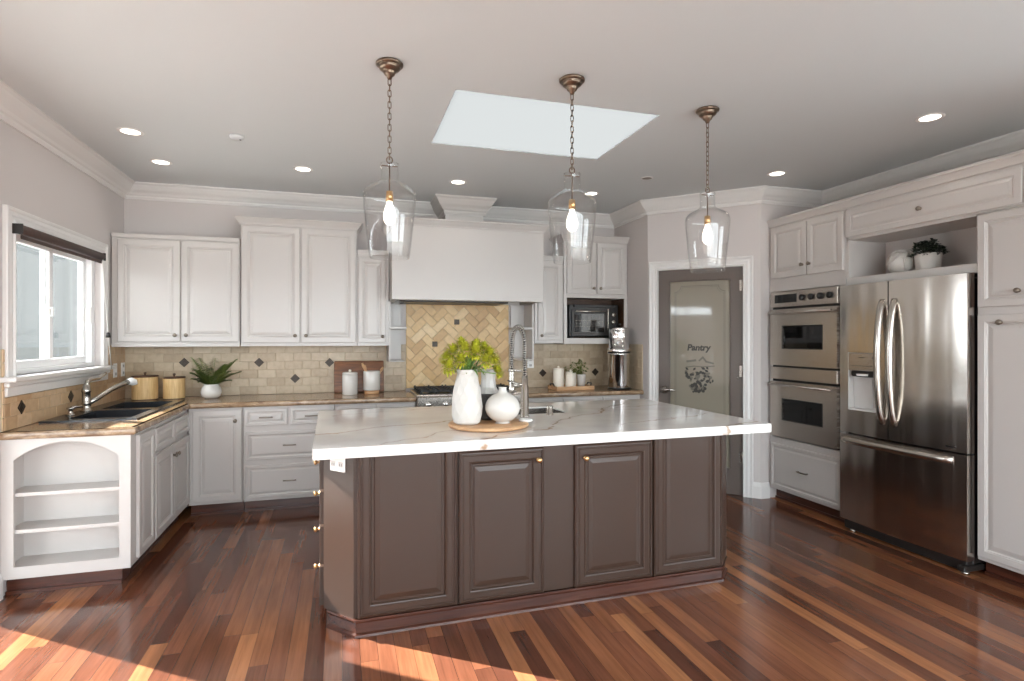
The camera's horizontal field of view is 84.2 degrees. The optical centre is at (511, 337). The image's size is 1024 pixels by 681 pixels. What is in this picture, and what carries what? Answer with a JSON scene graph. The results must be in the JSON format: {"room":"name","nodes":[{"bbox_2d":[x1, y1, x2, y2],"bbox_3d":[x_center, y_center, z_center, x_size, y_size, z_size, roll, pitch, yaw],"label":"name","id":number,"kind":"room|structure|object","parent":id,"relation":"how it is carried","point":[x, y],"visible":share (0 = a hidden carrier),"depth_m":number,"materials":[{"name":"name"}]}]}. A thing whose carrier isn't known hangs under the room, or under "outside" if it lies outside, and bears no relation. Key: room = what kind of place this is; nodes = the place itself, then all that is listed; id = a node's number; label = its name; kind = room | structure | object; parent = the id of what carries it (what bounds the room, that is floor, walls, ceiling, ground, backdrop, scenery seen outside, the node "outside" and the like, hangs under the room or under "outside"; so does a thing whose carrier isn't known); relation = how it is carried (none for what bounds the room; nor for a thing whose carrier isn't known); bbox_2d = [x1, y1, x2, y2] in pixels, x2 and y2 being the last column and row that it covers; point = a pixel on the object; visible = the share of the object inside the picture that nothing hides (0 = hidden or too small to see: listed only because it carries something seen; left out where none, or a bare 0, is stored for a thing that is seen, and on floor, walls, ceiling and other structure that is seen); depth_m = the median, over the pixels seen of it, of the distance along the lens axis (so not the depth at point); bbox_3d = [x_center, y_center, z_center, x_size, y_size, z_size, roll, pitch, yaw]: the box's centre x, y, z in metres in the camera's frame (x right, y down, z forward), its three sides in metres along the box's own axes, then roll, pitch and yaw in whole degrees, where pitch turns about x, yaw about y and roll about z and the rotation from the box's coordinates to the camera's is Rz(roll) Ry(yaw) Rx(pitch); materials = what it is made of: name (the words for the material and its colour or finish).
{"room":"kitchen","nodes":[
{"label":"kitchen","id":0,"kind":"room"},
{"bbox_2d":[0,120,123,595],"bbox_3d":[-2.390,0.053,1.445,0.150,2.760,7.440,0,0,-17],"label":"wall","id":1,"kind":"structure","parent":0,"point":[34,180],"depth_m":3.78,"materials":[{"name":"grey paint"}]},
{"bbox_2d":[0,574,2,600],"bbox_3d":[-2.789,1.363,3.073,0.018,0.140,0.077,0,0,-17],"label":"baseboard","id":2,"kind":"structure","parent":1,"relation":"attached to","point":[1,578],"depth_m":3.10,"materials":[{"name":"white paint"}]},
{"bbox_2d":[0,204,116,396],"bbox_3d":[-3.042,-0.205,3.808,0.195,1.070,1.476,0,0,-17],"label":"window","id":3,"kind":"structure","parent":1,"relation":"in","point":[14,385],"depth_m":3.73,"materials":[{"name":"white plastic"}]},
{"bbox_2d":[12,223,111,368],"bbox_3d":[-2.964,-0.201,3.800,0.095,0.889,1.261,0,0,-17],"label":"roller blind","id":4,"kind":"object","parent":3,"relation":"attached to","point":[26,233],"visible":0.98,"depth_m":3.66,"materials":[{"name":"brown fabric"}]},
{"bbox_2d":[0,346,124,431],"bbox_3d":[-3.064,0.290,3.997,0.020,0.455,1.836,0,0,-17],"label":"tile backsplash","id":5,"kind":"structure","parent":1,"relation":"attached to","point":[17,411],"depth_m":3.63,"materials":[{"name":"tile"}]},
{"bbox_2d":[113,363,116,377],"bbox_3d":[-3.253,0.268,4.652,0.010,0.116,0.072,0,0,-17],"label":"wall outlet","id":6,"kind":"object","parent":5,"relation":"attached to","point":[114,370],"visible":0.66,"depth_m":4.64,"materials":[{"name":"white plastic"}]},
{"bbox_2d":[121,362,124,375],"bbox_3d":[-3.302,0.268,4.815,0.010,0.116,0.072,0,0,-17],"label":"wall outlet","id":7,"kind":"object","parent":5,"relation":"attached to","point":[123,363],"visible":1,"depth_m":4.81,"materials":[{"name":"white plastic"}]},
{"bbox_2d":[124,199,613,433],"bbox_3d":[-0.389,0.053,5.849,6.210,2.760,0.150,0,0,-17],"label":"wall","id":8,"kind":"structure","parent":0,"point":[140,216],"depth_m":5.12,"materials":[{"name":"grey paint"}]},
{"bbox_2d":[111,232,240,346],"bbox_3d":[-2.824,-0.389,4.846,0.948,0.927,0.347,0,0,-17],"label":"upper cabinet","id":9,"kind":"object","parent":8,"relation":"attached to","point":[168,290],"visible":1,"depth_m":4.71,"materials":[{"name":"grey paint"}]},
{"bbox_2d":[125,344,405,397],"bbox_3d":[-2.189,0.291,5.220,2.396,0.453,0.020,0,0,-17],"label":"tile backsplash","id":10,"kind":"structure","parent":8,"relation":"attached to","point":[265,369],"depth_m":5.20,"materials":[{"name":"tile"}]},
{"bbox_2d":[233,215,362,345],"bbox_3d":[-1.902,-0.484,5.122,1.063,1.115,0.347,0,0,-17],"label":"upper cabinet","id":11,"kind":"object","parent":8,"relation":"attached to","point":[299,276],"visible":1,"depth_m":4.98,"materials":[{"name":"white paint"}]},
{"bbox_2d":[357,249,388,345],"bbox_3d":[-1.304,-0.364,5.301,0.280,0.875,0.347,0,0,-17],"label":"upper cabinet","id":12,"kind":"object","parent":8,"relation":"attached to","point":[372,272],"visible":0.98,"depth_m":5.17,"materials":[{"name":"grey paint"}]},
{"bbox_2d":[387,302,406,361],"bbox_3d":[-1.099,-0.056,5.392,0.161,0.558,0.290,0,0,-17],"label":"spice shelf","id":13,"kind":"object","parent":8,"relation":"attached to","point":[394,348],"visible":0.83,"depth_m":5.51,"materials":[{"name":"grey paint"}]},
{"bbox_2d":[406,304,508,387],"bbox_3d":[-0.536,0.065,5.715,1.050,0.863,0.020,0,0,-17],"label":"tile backsplash","id":14,"kind":"structure","parent":8,"relation":"attached to","point":[430,329],"depth_m":5.67,"materials":[{"name":"tile"}]},
{"bbox_2d":[382,194,549,305],"bbox_3d":[-0.451,-0.827,5.411,1.505,0.999,0.626,0,0,-17],"label":"range hood","id":15,"kind":"object","parent":8,"relation":"attached to","point":[457,257],"visible":0.92,"depth_m":5.17,"materials":[{"name":"grey paint"}]},
{"bbox_2d":[508,304,533,359],"bbox_3d":[0.090,-0.056,5.748,0.182,0.558,0.290,0,0,-17],"label":"spice shelf","id":16,"kind":"object","parent":8,"relation":"attached to","point":[523,316],"visible":0.66,"depth_m":5.86,"materials":[{"name":"grey paint"}]},
{"bbox_2d":[529,255,562,342],"bbox_3d":[0.334,-0.385,5.792,0.302,0.875,0.347,0,0,-17],"label":"upper cabinet","id":17,"kind":"object","parent":8,"relation":"attached to","point":[548,314],"visible":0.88,"depth_m":5.66,"materials":[{"name":"grey paint"}]},
{"bbox_2d":[509,344,608,387],"bbox_3d":[0.546,0.291,6.039,1.205,0.453,0.020,0,0,-17],"label":"tile backsplash","id":18,"kind":"structure","parent":8,"relation":"attached to","point":[547,357],"depth_m":6.04,"materials":[{"name":"tile"}]},
{"bbox_2d":[527,360,533,367],"bbox_3d":[0.193,0.258,5.927,0.072,0.116,0.010,0,0,-17],"label":"wall outlet","id":19,"kind":"object","parent":18,"relation":"attached to","point":[530,364],"visible":0.69,"depth_m":5.92,"materials":[{"name":"white plastic"}]},
{"bbox_2d":[549,233,629,343],"bbox_3d":[0.804,-0.489,5.932,0.764,1.105,0.347,0,0,-17],"label":"upper cabinet","id":20,"kind":"object","parent":8,"relation":"attached to","point":[602,281],"visible":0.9,"depth_m":5.81,"materials":[{"name":"grey paint"}]},
{"bbox_2d":[567,304,617,337],"bbox_3d":[0.817,-0.170,5.937,0.560,0.345,0.293,0,0,-17],"label":"microwave","id":21,"kind":"object","parent":20,"relation":"in","point":[583,320],"visible":0.88,"depth_m":5.82,"materials":[{"name":"black metal"}]},
{"bbox_2d":[0,0,1023,213],"bbox_3d":[0.585,-1.333,2.336,6.360,0.012,7.440,0,0,-17],"label":"ceiling","id":22,"kind":"structure","parent":0,"point":[827,94],"depth_m":2.97,"materials":[{"name":"grey paint"}]},
{"bbox_2d":[116,127,143,135],"bbox_3d":[-2.454,-1.324,3.647,0.148,0.006,0.148,0,0,-17],"label":"recessed light","id":23,"kind":"object","parent":22,"relation":"in","point":[124,130],"visible":1,"depth_m":3.64,"materials":[{"name":"white paint"}]},
{"bbox_2d":[149,159,171,165],"bbox_3d":[-2.650,-1.324,4.281,0.148,0.006,0.148,0,0,-17],"label":"recessed light","id":24,"kind":"object","parent":22,"relation":"in","point":[155,161],"visible":1,"depth_m":4.28,"materials":[{"name":"white paint"}]},
{"bbox_2d":[229,134,244,140],"bbox_3d":[-1.808,-1.313,3.729,0.090,0.027,0.090,0,0,-17],"label":"smoke detector","id":25,"kind":"object","parent":22,"relation":"attached to","point":[236,137],"visible":1,"depth_m":3.71,"materials":[{"name":"grey paint"}]},
{"bbox_2d":[293,166,312,171],"bbox_3d":[-1.643,-1.324,4.458,0.148,0.006,0.148,0,0,-17],"label":"recessed light","id":26,"kind":"object","parent":22,"relation":"in","point":[297,168],"visible":1,"depth_m":4.45,"materials":[{"name":"white paint"}]},
{"bbox_2d":[363,57,415,260],"bbox_3d":[-0.592,-0.856,2.740,0.252,0.942,0.252,0,0,3],"label":"pendant light","id":27,"kind":"object","parent":22,"relation":"hanging from","point":[390,66],"visible":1,"depth_m":2.72,"materials":[{"name":"clear glass"}]},
{"bbox_2d":[386,191,392,201],"bbox_3d":[-0.592,-0.684,2.740,0.036,0.051,0.036,0,0,-17],"label":"socket","id":28,"kind":"object","parent":27,"relation":"attached to","point":[389,194],"depth_m":2.73,"materials":[{"name":"gold metal"}]},
{"bbox_2d":[449,180,466,184],"bbox_3d":[-0.460,-1.324,4.830,0.148,0.006,0.148,0,0,-17],"label":"recessed light","id":29,"kind":"object","parent":22,"relation":"in","point":[455,182],"visible":1,"depth_m":4.84,"materials":[{"name":"white paint"}]},
{"bbox_2d":[431,90,658,158],"bbox_3d":[0.165,-1.343,3.625,1.351,0.027,0.986,0,0,-17],"label":"window","id":30,"kind":"structure","parent":22,"relation":"attached to","point":[473,119],"depth_m":3.54,"materials":[{"name":"white glass"}]},
{"bbox_2d":[547,74,596,264],"bbox_3d":[0.308,-0.856,2.911,0.252,0.942,0.252,0,0,3],"label":"pendant light","id":31,"kind":"object","parent":22,"relation":"hanging from","point":[571,82],"visible":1,"depth_m":2.90,"materials":[{"name":"clear glass"}]},
{"bbox_2d":[569,199,575,209],"bbox_3d":[0.308,-0.684,2.911,0.036,0.051,0.036,0,0,-17],"label":"socket","id":32,"kind":"object","parent":31,"relation":"attached to","point":[572,206],"depth_m":2.90,"materials":[{"name":"gold metal"}]},
{"bbox_2d":[583,191,598,195],"bbox_3d":[0.727,-1.324,5.215,0.148,0.006,0.148,0,0,-17],"label":"recessed light","id":33,"kind":"object","parent":22,"relation":"in","point":[593,193],"visible":0.93,"depth_m":5.21,"materials":[{"name":"white paint"}]},
{"bbox_2d":[640,176,653,179],"bbox_3d":[1.121,-1.324,4.709,0.110,0.006,0.109,0,0,-17],"label":"ceiling sensor","id":34,"kind":"object","parent":22,"relation":"attached to","point":[644,177],"visible":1,"depth_m":4.71,"materials":[{"name":"white paint"}]},
{"bbox_2d":[685,105,730,272],"bbox_3d":[1.137,-0.856,3.300,0.252,0.942,0.252,0,0,3],"label":"pendant light","id":35,"kind":"object","parent":22,"relation":"hanging from","point":[706,113],"visible":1,"depth_m":3.29,"materials":[{"name":"clear glass"}]},
{"bbox_2d":[704,216,710,224],"bbox_3d":[1.137,-0.684,3.300,0.036,0.051,0.036,0,0,-17],"label":"socket","id":36,"kind":"object","parent":35,"relation":"attached to","point":[707,219],"depth_m":3.29,"materials":[{"name":"gold metal"}]},
{"bbox_2d":[767,171,786,176],"bbox_3d":[2.140,-1.324,4.580,0.148,0.006,0.148,0,0,-17],"label":"recessed light","id":37,"kind":"object","parent":22,"relation":"in","point":[775,173],"visible":1,"depth_m":4.57,"materials":[{"name":"white paint"}]},
{"bbox_2d":[915,113,945,122],"bbox_3d":[2.518,-1.324,3.416,0.148,0.006,0.148,0,0,-17],"label":"recessed light","id":38,"kind":"object","parent":22,"relation":"in","point":[931,117],"visible":1,"depth_m":3.41,"materials":[{"name":"white paint"}]},
{"bbox_2d":[0,494,1023,680],"bbox_3d":[0.585,1.483,2.336,6.360,0.100,7.440,0,0,-17],"label":"floor","id":39,"kind":"structure","parent":0,"point":[802,596],"depth_m":2.81,"materials":[{"name":"brown wood"}]},
{"bbox_2d":[0,431,141,594],"bbox_3d":[-2.538,0.997,3.296,0.620,0.872,0.200,0,0,-17],"label":"base cabinet","id":40,"kind":"object","parent":39,"relation":"on","point":[68,505],"visible":0.84,"depth_m":3.30,"materials":[{"name":"grey paint"}]},
{"bbox_2d":[130,426,154,571],"bbox_3d":[-2.568,0.997,3.433,0.639,0.872,0.300,0,0,-17],"label":"base cabinet","id":41,"kind":"object","parent":39,"relation":"on","point":[145,441],"visible":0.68,"depth_m":3.48,"materials":[{"name":"grey paint"}]},
{"bbox_2d":[140,410,189,559],"bbox_3d":[-2.720,0.997,3.997,0.670,0.872,0.862,0,0,-17],"label":"base cabinet","id":42,"kind":"object","parent":39,"relation":"on","point":[172,440],"visible":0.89,"depth_m":4.03,"materials":[{"name":"grey paint"}]},
{"bbox_2d":[0,391,415,439],"bbox_3d":[-1.911,0.540,4.334,2.419,0.042,1.874,0,0,-17],"label":"countertop","id":43,"kind":"structure","parent":42,"relation":"on","point":[37,430],"depth_m":4.48,"materials":[{"name":"brown stone"}]},
{"bbox_2d":[80,372,137,411],"bbox_3d":[-2.967,0.381,4.120,0.182,0.256,0.429,0,0,13],"label":"sink faucet","id":44,"kind":"object","parent":43,"relation":"on","point":[86,390],"visible":0.98,"depth_m":3.97,"materials":[{"name":"silver metal"}]},
{"bbox_2d":[39,399,184,422],"bbox_3d":[-2.787,0.602,4.061,0.520,0.186,1.140,0,0,-17],"label":"sink","id":45,"kind":"object","parent":43,"relation":"in","point":[114,410],"visible":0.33,"depth_m":4.00,"materials":[{"name":"grey metal"}]},
{"bbox_2d":[65,406,82,415],"bbox_3d":[-2.896,0.479,3.746,0.052,0.060,0.095,0,0,12],"label":"soap dispenser","id":46,"kind":"object","parent":45,"relation":"on","point":[70,409],"visible":1,"depth_m":3.72,"materials":[{"name":"silver metal"}]},
{"bbox_2d":[131,372,158,400],"bbox_3d":[-3.055,0.402,4.722,0.196,0.234,0.196,0,0,-17],"label":"canister","id":47,"kind":"object","parent":43,"relation":"on","point":[146,388],"visible":0.94,"depth_m":4.65,"materials":[{"name":"brown wood"}]},
{"bbox_2d":[163,373,185,399],"bbox_3d":[-2.849,0.409,4.784,0.168,0.219,0.168,0,0,-17],"label":"canister","id":48,"kind":"object","parent":43,"relation":"on","point":[173,386],"visible":0.99,"depth_m":4.72,"materials":[{"name":"brown wood"}]},
{"bbox_2d":[201,384,221,398],"bbox_3d":[-2.578,0.458,4.865,0.164,0.122,0.164,0,0,-17],"label":"pot","id":49,"kind":"object","parent":43,"relation":"on","point":[208,391],"depth_m":4.81,"materials":[{"name":"grey ceramic"}]},
{"bbox_2d":[189,358,241,398],"bbox_3d":[-2.555,0.338,4.854,0.400,0.361,0.346,0,0,-1],"label":"potted fern","id":50,"kind":"object","parent":43,"relation":"on","point":[211,389],"visible":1,"depth_m":4.81,"materials":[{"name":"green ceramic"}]},
{"bbox_2d":[342,370,357,394],"bbox_3d":[-1.479,0.404,5.178,0.136,0.229,0.136,0,0,-17],"label":"lidded jar","id":51,"kind":"object","parent":43,"relation":"on","point":[349,379],"visible":1,"depth_m":5.12,"materials":[{"name":"grey ceramic"}]},
{"bbox_2d":[334,361,383,392],"bbox_3d":[-1.453,0.368,5.396,0.456,0.295,0.061,0,0,-17],"label":"cutting board","id":52,"kind":"object","parent":43,"relation":"on","point":[340,367],"visible":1,"depth_m":5.38,"materials":[{"name":"brown wood"}]},
{"bbox_2d":[363,371,379,393],"bbox_3d":[-1.303,0.413,5.268,0.154,0.210,0.154,0,0,-17],"label":"utensil crock","id":53,"kind":"object","parent":43,"relation":"on","point":[371,379],"visible":1,"depth_m":5.20,"materials":[{"name":"white ceramic"}]},
{"bbox_2d":[189,407,244,515],"bbox_3d":[-2.453,0.997,4.811,0.390,0.872,0.646,0,0,-17],"label":"base cabinet","id":54,"kind":"object","parent":39,"relation":"on","point":[216,434],"visible":0.92,"depth_m":4.54,"materials":[{"name":"grey paint"}]},
{"bbox_2d":[243,404,334,511],"bbox_3d":[-1.923,0.997,4.969,0.705,0.872,0.646,0,0,-17],"label":"base cabinet","id":55,"kind":"object","parent":39,"relation":"on","point":[280,472],"visible":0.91,"depth_m":4.68,"materials":[{"name":"grey paint"}]},
{"bbox_2d":[335,402,415,409],"bbox_3d":[-1.255,0.997,5.169,0.680,0.872,0.646,0,0,-17],"label":"base cabinet","id":56,"kind":"object","parent":39,"relation":"on","point":[392,404],"visible":0.06,"depth_m":4.90,"materials":[{"name":"grey paint"}]},
{"bbox_2d":[409,383,520,406],"bbox_3d":[-0.451,0.947,5.376,0.964,0.972,0.651,0,0,-17],"label":"gas range","id":57,"kind":"object","parent":39,"relation":"on","point":[426,396],"visible":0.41,"depth_m":5.05,"materials":[{"name":"silver metal"}]},
{"bbox_2d":[409,389,520,396],"bbox_3d":[-0.456,0.510,5.393,0.964,0.015,0.615,0,0,-17],"label":"cooktop","id":58,"kind":"object","parent":57,"relation":"in","point":[416,392],"depth_m":5.10,"materials":[{"name":"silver metal"}]},
{"bbox_2d":[314,435,727,638],"bbox_3d":[0.015,1.002,3.660,2.431,0.862,1.431,0,0,-18],"label":"kitchen island","id":59,"kind":"object","parent":39,"relation":"on","point":[412,541],"visible":0.88,"depth_m":2.94,"materials":[{"name":"brown paint"}]},
{"bbox_2d":[330,459,344,472],"bbox_3d":[-0.853,0.618,2.770,0.105,0.070,0.010,0,0,32],"label":"wall outlet","id":60,"kind":"object","parent":59,"relation":"attached to","point":[338,465],"visible":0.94,"depth_m":2.77,"materials":[{"name":"white plastic"}]},
{"bbox_2d":[312,399,770,460],"bbox_3d":[0.097,0.545,3.735,2.621,0.052,1.474,0,0,-18],"label":"island countertop","id":61,"kind":"structure","parent":59,"relation":"on","point":[352,433],"depth_m":3.28,"materials":[{"name":"stone"}]},
{"bbox_2d":[448,418,532,431],"bbox_3d":[-0.124,0.500,3.329,0.500,0.037,0.472,0,0,-17],"label":"round tray","id":62,"kind":"object","parent":61,"relation":"on","point":[515,424],"visible":0.8,"depth_m":3.19,"materials":[{"name":"brown wood"}]},
{"bbox_2d":[452,369,482,424],"bbox_3d":[-0.259,0.338,3.263,0.176,0.312,0.174,0,0,-17],"label":"vase","id":63,"kind":"object","parent":62,"relation":"on","point":[467,406],"visible":0.94,"depth_m":3.20,"materials":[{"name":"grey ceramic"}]},
{"bbox_2d":[437,336,504,378],"bbox_3d":[-0.229,0.155,3.289,0.399,0.340,0.256,0,0,-17],"label":"bunch","id":64,"kind":"object","parent":63,"relation":"in","point":[474,348],"visible":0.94,"depth_m":3.25,"materials":[{"name":"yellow plant"}]},
{"bbox_2d":[480,369,497,419],"bbox_3d":[-0.144,0.344,3.445,0.128,0.300,0.128,0,0,-17],"label":"vase","id":65,"kind":"object","parent":62,"relation":"on","point":[488,387],"visible":0.6,"depth_m":3.40,"materials":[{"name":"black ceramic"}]},
{"bbox_2d":[485,387,519,423],"bbox_3d":[-0.055,0.391,3.298,0.202,0.207,0.202,0,0,-17],"label":"round vase","id":66,"kind":"object","parent":62,"relation":"on","point":[502,407],"visible":1,"depth_m":3.23,"materials":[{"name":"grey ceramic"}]},
{"bbox_2d":[507,324,529,417],"bbox_3d":[0.034,0.215,3.758,0.087,0.607,0.191,0,0,-43],"label":"spring faucet","id":67,"kind":"object","parent":61,"relation":"on","point":[524,386],"visible":1,"depth_m":3.71,"materials":[{"name":"silver metal"}]},
{"bbox_2d":[518,408,564,414],"bbox_3d":[0.107,0.640,4.042,0.493,0.225,0.358,0,0,-18],"label":"prep sink","id":68,"kind":"object","parent":61,"relation":"in","point":[531,410],"visible":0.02,"depth_m":4.25,"materials":[{"name":"silver metal"}]},
{"bbox_2d":[546,405,552,415],"bbox_3d":[0.254,0.486,3.808,0.048,0.065,0.048,0,0,-17],"label":"soap dispenser","id":69,"kind":"object","parent":61,"relation":"on","point":[549,407],"visible":1,"depth_m":3.79,"materials":[{"name":"silver metal"}]},
{"bbox_2d":[529,395,639,402],"bbox_3d":[0.603,0.997,5.726,1.240,0.872,0.646,0,0,-17],"label":"base cabinet","id":70,"kind":"object","parent":39,"relation":"on","point":[610,397],"visible":0.02,"depth_m":5.45,"materials":[{"name":"grey paint"}]},
{"bbox_2d":[515,385,643,397],"bbox_3d":[0.608,0.540,5.734,1.260,0.042,0.637,0,0,-17],"label":"countertop","id":71,"kind":"structure","parent":70,"relation":"on","point":[602,390],"depth_m":5.48,"materials":[{"name":"brown stone"}]},
{"bbox_2d":[548,382,593,390],"bbox_3d":[0.593,0.485,5.710,0.421,0.067,0.260,0,0,-17],"label":"serving tray","id":72,"kind":"object","parent":71,"relation":"on","point":[552,387],"visible":0.84,"depth_m":5.60,"materials":[{"name":"brown wood"}]},
{"bbox_2d":[553,366,563,386],"bbox_3d":[0.465,0.392,5.682,0.104,0.216,0.104,0,0,-17],"label":"canister","id":73,"kind":"object","parent":72,"relation":"on","point":[558,373],"visible":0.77,"depth_m":5.64,"materials":[{"name":"beige ceramic"}]},
{"bbox_2d":[565,370,575,386],"bbox_3d":[0.590,0.410,5.719,0.108,0.179,0.108,0,0,-17],"label":"canister","id":74,"kind":"object","parent":72,"relation":"on","point":[570,378],"visible":0.8,"depth_m":5.67,"materials":[{"name":"beige ceramic"}]},
{"bbox_2d":[564,359,588,385],"bbox_3d":[0.651,0.357,5.752,0.268,0.285,0.181,0,0,-17],"label":"potted herb","id":75,"kind":"object","parent":72,"relation":"on","point":[580,377],"visible":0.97,"depth_m":5.74,"materials":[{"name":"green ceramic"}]},
{"bbox_2d":[607,324,630,389],"bbox_3d":[1.086,0.186,5.753,0.235,0.664,0.235,0,0,-29],"label":"water filter","id":76,"kind":"object","parent":71,"relation":"on","point":[618,351],"visible":1,"depth_m":5.66,"materials":[{"name":"silver metal"}]},
{"bbox_2d":[767,200,846,522],"bbox_3d":[2.681,0.194,4.772,0.636,2.478,0.801,0,0,-17],"label":"oven tower","id":77,"kind":"object","parent":39,"relation":"on","point":[808,247],"visible":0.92,"depth_m":4.64,"materials":[{"name":"grey paint"}]},
{"bbox_2d":[768,286,839,449],"bbox_3d":[2.598,0.234,4.759,0.532,1.267,0.710,0,0,-17],"label":"wall oven","id":78,"kind":"object","parent":77,"relation":"in","point":[804,324],"visible":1,"depth_m":4.65,"materials":[{"name":"silver metal"}]},
{"bbox_2d":[840,273,984,574],"bbox_3d":[2.867,0.520,3.922,0.718,1.825,0.908,0,0,-17],"label":"refrigerator","id":79,"kind":"object","parent":39,"relation":"on","point":[909,347],"visible":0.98,"depth_m":3.72,"materials":[{"name":"silver metal"}]},
{"bbox_2d":[978,206,1023,588],"bbox_3d":[3.184,0.345,3.093,0.636,2.176,0.840,0,0,-17],"label":"pantry cabinet","id":80,"kind":"object","parent":39,"relation":"on","point":[1001,232],"visible":1,"depth_m":3.28,"materials":[{"name":"grey paint"}]},
{"bbox_2d":[577,374,585,385],"bbox_3d":[0.704,0.435,5.764,0.092,0.130,0.092,0,0,-17],"label":"pot","id":81,"kind":"object","parent":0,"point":[580,377],"depth_m":5.73,"materials":[{"name":"grey ceramic"}]},
{"bbox_2d":[614,215,647,398],"bbox_3d":[1.296,0.053,5.903,0.150,2.760,0.713,0,0,-17],"label":"wall","id":82,"kind":"structure","parent":0,"point":[637,230],"depth_m":5.71,"materials":[{"name":"grey paint"}]},
{"bbox_2d":[629,344,642,389],"bbox_3d":[1.207,0.291,5.918,0.011,0.453,0.606,0,0,-17],"label":"tile backsplash","id":83,"kind":"structure","parent":82,"relation":"attached to","point":[636,357],"depth_m":5.73,"materials":[{"name":"tile"}]},
{"bbox_2d":[648,203,760,482],"bbox_3d":[1.802,0.053,5.352,1.014,2.760,0.120,0,0,28],"label":"wall","id":84,"kind":"structure","parent":0,"point":[667,236],"depth_m":5.21,"materials":[{"name":"grey paint"}]},
{"bbox_2d":[0,80,1023,227],"bbox_3d":[0.585,-1.263,2.336,6.060,0.128,7.140,0,0,-17],"label":"trim","id":85,"kind":"structure","parent":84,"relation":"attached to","point":[16,111],"depth_m":4.99,"materials":[{"name":"white paint"}]},
{"bbox_2d":[649,255,752,497],"bbox_3d":[1.770,0.348,5.343,0.938,2.170,0.163,0,0,28],"label":"door","id":86,"kind":"structure","parent":84,"relation":"in","point":[701,317],"depth_m":5.29,"materials":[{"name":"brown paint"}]},
{"bbox_2d":[749,482,769,498],"bbox_3d":[2.208,1.363,5.069,0.191,0.140,0.055,0,0,9],"label":"baseboard","id":87,"kind":"structure","parent":84,"relation":"attached to","point":[760,490],"depth_m":5.06,"materials":[{"name":"white paint"}]},
{"bbox_2d":[761,203,811,496],"bbox_3d":[2.601,0.053,5.236,0.833,2.760,0.120,0,0,-17],"label":"wall","id":88,"kind":"structure","parent":0,"point":[768,211],"depth_m":5.08,"materials":[{"name":"grey paint"}]},
{"bbox_2d":[914,252,942,269],"bbox_3d":[2.862,-0.515,3.900,0.160,0.125,0.160,0,0,-17],"label":"pot","id":89,"kind":"object","parent":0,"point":[923,260],"depth_m":3.84,"materials":[{"name":"grey ceramic"}]},
{"bbox_3d":[3.581,0.053,3.154,0.150,2.760,7.290,0,0,-17],"label":"wall","id":90,"kind":"structure","parent":0,"visible":0},
{"bbox_2d":[843,150,1023,284],"bbox_3d":[3.050,-0.720,3.539,0.636,0.650,1.768,0,0,-17],"label":"upper cabinet","id":91,"kind":"object","parent":90,"relation":"attached to","point":[945,207],"visible":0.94,"depth_m":3.80,"materials":[{"name":"grey paint"}]},
{"bbox_2d":[886,249,914,272],"bbox_3d":[2.792,-0.543,4.067,0.183,0.180,0.179,0,0,-17],"label":"ornament","id":92,"kind":"object","parent":91,"relation":"in","point":[897,261],"visible":0.77,"depth_m":4.01,"materials":[{"name":"grey ceramic"}]},
{"bbox_2d":[907,238,949,269],"bbox_3d":[2.860,-0.570,3.900,0.268,0.234,0.232,0,0,-17],"label":"potted shrub","id":93,"kind":"object","parent":91,"relation":"in","point":[931,255],"visible":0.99,"depth_m":3.85,"materials":[{"name":"green plant"}]},
{"bbox_3d":[-4.015,1.658,13.412,60.000,0.150,52.000,0,0,-17],"label":"floor","id":94,"kind":"structure","parent":0,"visible":0},
{"bbox_2d":[16,243,77,360],"bbox_3d":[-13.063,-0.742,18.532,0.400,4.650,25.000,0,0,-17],"label":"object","id":95,"kind":"structure","parent":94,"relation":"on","point":[65,271],"depth_m":13.64,"materials":[{"name":"clear glass"}]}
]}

